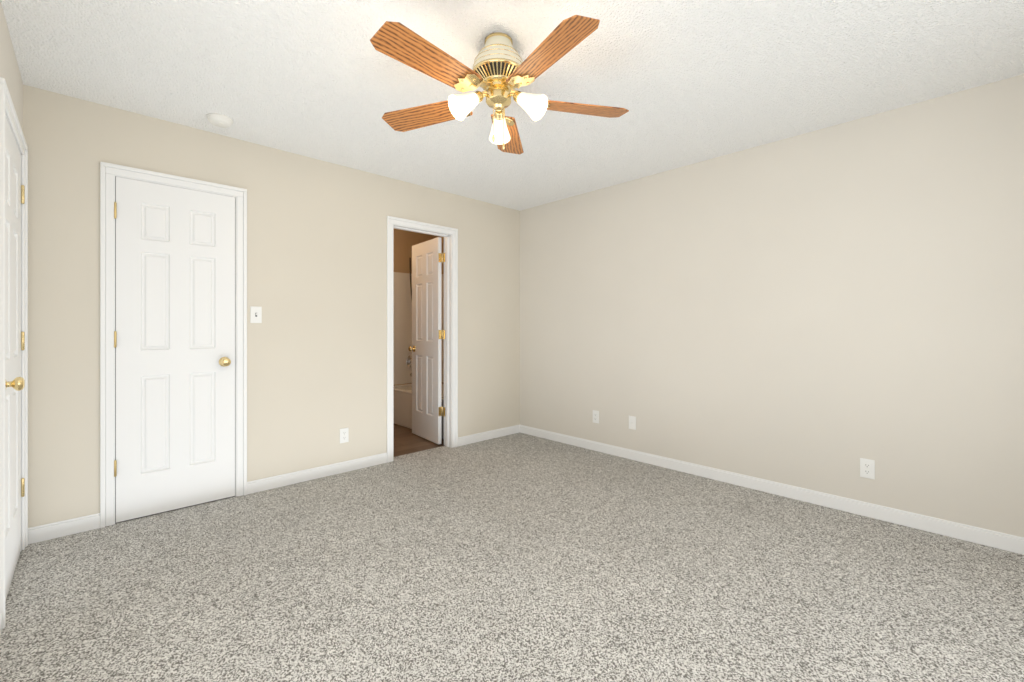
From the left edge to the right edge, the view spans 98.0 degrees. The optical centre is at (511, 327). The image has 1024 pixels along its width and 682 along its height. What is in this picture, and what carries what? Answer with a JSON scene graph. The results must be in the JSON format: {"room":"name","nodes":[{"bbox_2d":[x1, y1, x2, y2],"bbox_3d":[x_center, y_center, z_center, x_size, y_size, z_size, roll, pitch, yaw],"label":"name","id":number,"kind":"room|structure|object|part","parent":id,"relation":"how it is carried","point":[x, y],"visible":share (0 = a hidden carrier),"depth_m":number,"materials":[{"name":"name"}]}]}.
{"room":"empty bedroom","nodes":[
{"label":"empty bedroom","id":0,"kind":"room"},
{"bbox_2d":[0,0,22,131],"bbox_3d":[-1.172,-0.069,0.796,0.100,2.438,4.210,0,0,-44],"label":"wall","id":1,"kind":"structure","parent":0,"point":[10,74],"depth_m":1.97,"materials":[{"name":"beige paint"}]},
{"bbox_2d":[0,614,1,635],"bbox_3d":[-0.850,1.107,0.540,0.013,0.086,3.134,0,0,-44],"label":"baseboard","id":2,"kind":"structure","parent":1,"relation":"attached to","point":[0,614],"depth_m":1.66,"materials":[{"name":"white"}]},
{"bbox_2d":[0,77,27,628],"bbox_3d":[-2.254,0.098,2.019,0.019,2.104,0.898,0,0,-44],"label":"door frame","id":3,"kind":"structure","parent":1,"relation":"attached to","point":[7,108],"depth_m":1.71,"materials":[{"name":"white wood"}]},
{"bbox_2d":[6,118,24,597],"bbox_3d":[-2.278,0.128,2.003,0.159,2.030,0.773,0,0,-44],"label":"hall door","id":4,"kind":"structure","parent":1,"relation":"in","point":[15,383],"depth_m":2.06,"materials":[{"name":"white wood"}]},
{"bbox_3d":[-2.054,0.228,1.768,0.159,0.066,0.066,0,0,-44],"label":"knob","id":5,"kind":"part","parent":4,"relation":"part of","materials":[{"name":"gold metal"}]},
{"bbox_3d":[-2.523,0.068,2.293,0.018,1.607,0.015,0,0,-44],"label":"hall door hinges","id":6,"kind":"part","parent":4,"relation":"part of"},
{"bbox_2d":[23,84,519,527],"bbox_3d":[-1.294,-0.069,3.672,3.890,2.438,0.124,0,0,-44],"label":"wall","id":7,"kind":"structure","parent":0,"point":[317,293],"depth_m":3.21,"materials":[{"name":"beige paint"}]},
{"bbox_2d":[28,513,99,543],"bbox_3d":[-2.475,1.107,2.454,0.299,0.086,0.013,0,0,-44],"label":"baseboard","id":8,"kind":"structure","parent":7,"relation":"attached to","point":[54,530],"depth_m":2.45,"materials":[{"name":"white wood"}]},
{"bbox_2d":[114,202,116,476],"bbox_3d":[-2.321,0.068,2.603,0.015,1.607,0.018,0,0,-44],"label":"closet door hinges","id":9,"kind":"object","parent":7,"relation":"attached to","point":[115,339],"visible":1,"depth_m":2.60,"materials":[{"name":"gold metal"}]},
{"bbox_2d":[100,162,246,527],"bbox_3d":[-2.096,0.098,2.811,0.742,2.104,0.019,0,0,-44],"label":"trim","id":10,"kind":"structure","parent":7,"relation":"attached to","point":[108,171],"depth_m":2.59,"materials":[{"name":"white wood"}]},
{"bbox_2d":[116,177,234,522],"bbox_3d":[-2.115,0.128,2.831,0.606,2.030,0.159,0,0,-44],"label":"closet door","id":11,"kind":"structure","parent":7,"relation":"in","point":[175,348],"depth_m":2.80,"materials":[{"name":"white wood"}]},
{"bbox_3d":[-1.940,0.228,2.997,0.066,0.066,0.159,0,0,-44],"label":"knob","id":12,"kind":"part","parent":11,"relation":"part of","materials":[{"name":"gold metal"}]},
{"bbox_2d":[250,306,261,322],"bbox_3d":[-1.784,-0.091,3.106,0.070,0.115,0.020,0,0,-44],"label":"light switch","id":13,"kind":"object","parent":7,"relation":"attached to","point":[255,314],"visible":1,"depth_m":3.10,"materials":[{"name":"white plastic"}]},
{"bbox_2d":[247,453,386,494],"bbox_3d":[-1.448,1.107,3.431,1.053,0.086,0.013,0,0,-44],"label":"baseboard","id":14,"kind":"structure","parent":7,"relation":"attached to","point":[259,485],"depth_m":3.37,"materials":[{"name":"white wood"}]},
{"bbox_2d":[340,428,348,442],"bbox_3d":[-1.335,0.857,3.541,0.070,0.115,0.009,0,0,-44],"label":"electrical outlet","id":15,"kind":"object","parent":7,"relation":"attached to","point":[344,435],"visible":1,"depth_m":3.54,"materials":[{"name":"white plastic"}]},
{"bbox_2d":[387,216,457,462],"bbox_3d":[-0.846,0.098,4.101,0.742,2.105,0.166,0,0,-44],"label":"door frame","id":16,"kind":"structure","parent":7,"relation":"attached to","point":[391,220],"depth_m":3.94,"materials":[{"name":"white wood"}]},
{"bbox_2d":[408,237,442,443],"bbox_3d":[-0.885,0.127,4.599,0.159,2.030,0.618,0,0,-38],"label":"door","id":17,"kind":"structure","parent":7,"relation":"in","point":[425,348],"depth_m":4.56,"materials":[{"name":"white wood"}]},
{"bbox_3d":[-1.036,0.227,4.795,0.159,0.066,0.066,0,0,-38],"label":"knob","id":18,"kind":"part","parent":17,"relation":"part of","materials":[{"name":"gold metal"}]},
{"bbox_3d":[-0.697,0.067,4.366,0.045,1.607,0.018,0,0,-38],"label":"bath door hinges","id":19,"kind":"part","parent":17,"relation":"part of","materials":[{"name":"gold metal"}]},
{"bbox_2d":[458,425,519,445],"bbox_3d":[-0.231,1.107,4.591,0.824,0.086,0.013,0,0,-44],"label":"baseboard","id":20,"kind":"structure","parent":7,"relation":"attached to","point":[487,435],"depth_m":4.57,"materials":[{"name":"white wood"}]},
{"bbox_2d":[393,228,432,384],"bbox_3d":[-1.893,-0.069,5.364,2.355,2.438,0.100,0,0,-44],"label":"wall","id":21,"kind":"structure","parent":0,"point":[404,241],"depth_m":5.77,"materials":[{"name":"paint"}]},
{"bbox_2d":[393,272,443,384],"bbox_3d":[-0.836,0.008,5.250,0.780,1.436,1.522,0,0,-44],"label":"shower surround","id":22,"kind":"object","parent":21,"relation":"attached to","point":[402,325],"depth_m":5.75,"materials":[{"name":"white plastic"}]},
{"bbox_2d":[393,423,444,456],"bbox_3d":[-1.360,1.183,4.804,2.355,0.054,1.646,0,0,-44],"label":"floor","id":23,"kind":"structure","parent":0,"point":[406,440],"depth_m":4.48,"materials":[{"name":"brown wood"}]},
{"bbox_2d":[393,258,443,438],"bbox_3d":[-0.834,0.120,5.252,0.752,2.060,1.506,0,0,-44],"label":"bathtub","id":24,"kind":"object","parent":23,"relation":"on","point":[402,405],"visible":0.17,"depth_m":5.21,"materials":[{"name":"white ceramic"}]},
{"bbox_2d":[0,433,1023,681],"bbox_3d":[0.164,1.180,2.140,3.890,0.060,4.314,0,0,-44],"label":"floor","id":25,"kind":"structure","parent":0,"point":[518,557],"depth_m":1.97,"materials":[{"name":"grey carpet"}]},
{"bbox_2d":[1,0,1023,210],"bbox_3d":[0.193,-1.328,2.110,3.890,0.080,4.230,0,0,-44],"label":"ceiling","id":26,"kind":"structure","parent":0,"point":[686,82],"depth_m":2.24,"materials":[{"name":"white paint"}]},
{"bbox_2d":[207,113,232,127],"bbox_3d":[-1.795,-1.268,2.736,0.136,0.040,0.136,0,0,-44],"label":"smoke detector","id":27,"kind":"object","parent":26,"relation":"attached to","point":[219,120],"visible":0.98,"depth_m":2.70,"materials":[{"name":"white plastic"}]},
{"bbox_2d":[370,15,628,153],"bbox_3d":[-0.075,-1.044,1.969,1.165,0.488,1.190,0,0,-44],"label":"ceiling fan","id":28,"kind":"object","parent":26,"relation":"hanging from","point":[500,72],"visible":1,"depth_m":1.89,"materials":[{"name":"brown wood"}]},
{"bbox_3d":[-0.315,-1.026,1.710,0.152,0.006,0.454,-15,-10,40],"label":"blade","id":29,"kind":"part","parent":28,"relation":"part of","materials":[{"name":"brown wood"}]},
{"bbox_3d":[-0.414,-1.026,2.152,0.454,0.006,0.152,0,-11,23],"label":"blade","id":30,"kind":"part","parent":28,"relation":"part of","materials":[{"name":"brown wood"}]},
{"bbox_3d":[-0.060,-1.133,2.000,0.239,0.310,0.239,0,0,-44],"label":"motor","id":31,"kind":"part","parent":28,"relation":"part of","materials":[{"name":"gold metal"}]},
{"bbox_3d":[-0.025,-1.026,2.383,0.152,0.006,0.454,11,1,5],"label":"blade","id":32,"kind":"part","parent":28,"relation":"part of","materials":[{"name":"brown wood"}]},
{"label":"blade","id":33,"kind":"part","parent":28,"relation":"part of","materials":[{"name":"brown wood"}]},
{"label":"blade","id":34,"kind":"part","parent":28,"relation":"part of","materials":[{"name":"brown wood"}]},
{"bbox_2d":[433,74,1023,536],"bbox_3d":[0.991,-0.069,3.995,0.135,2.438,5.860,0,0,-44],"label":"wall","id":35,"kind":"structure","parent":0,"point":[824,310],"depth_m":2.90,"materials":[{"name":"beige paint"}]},
{"bbox_2d":[593,410,598,422],"bbox_3d":[0.782,0.832,4.160,0.009,0.115,0.070,0,0,-44],"label":"electrical outlet","id":36,"kind":"object","parent":35,"relation":"attached to","point":[595,416],"visible":1,"depth_m":4.16,"materials":[{"name":"white plastic"}]},
{"bbox_2d":[629,416,635,429],"bbox_3d":[1.046,0.828,3.878,0.016,0.115,0.070,0,0,-44],"label":"jack","id":37,"kind":"object","parent":35,"relation":"attached to","point":[632,422],"visible":1,"depth_m":3.88,"materials":[{"name":"white plastic"}]},
{"bbox_2d":[520,425,1023,554],"bbox_3d":[1.497,1.107,3.406,0.013,0.086,4.110,0,0,-44],"label":"baseboard","id":38,"kind":"structure","parent":35,"relation":"attached to","point":[956,530],"depth_m":2.89,"materials":[{"name":"white wood"}]},
{"bbox_2d":[860,458,874,479],"bbox_3d":[2.163,0.858,2.710,0.009,0.115,0.070,0,0,-44],"label":"electrical outlet","id":39,"kind":"object","parent":35,"relation":"attached to","point":[867,468],"visible":1,"depth_m":2.71,"materials":[{"name":"white plastic"}]}
]}

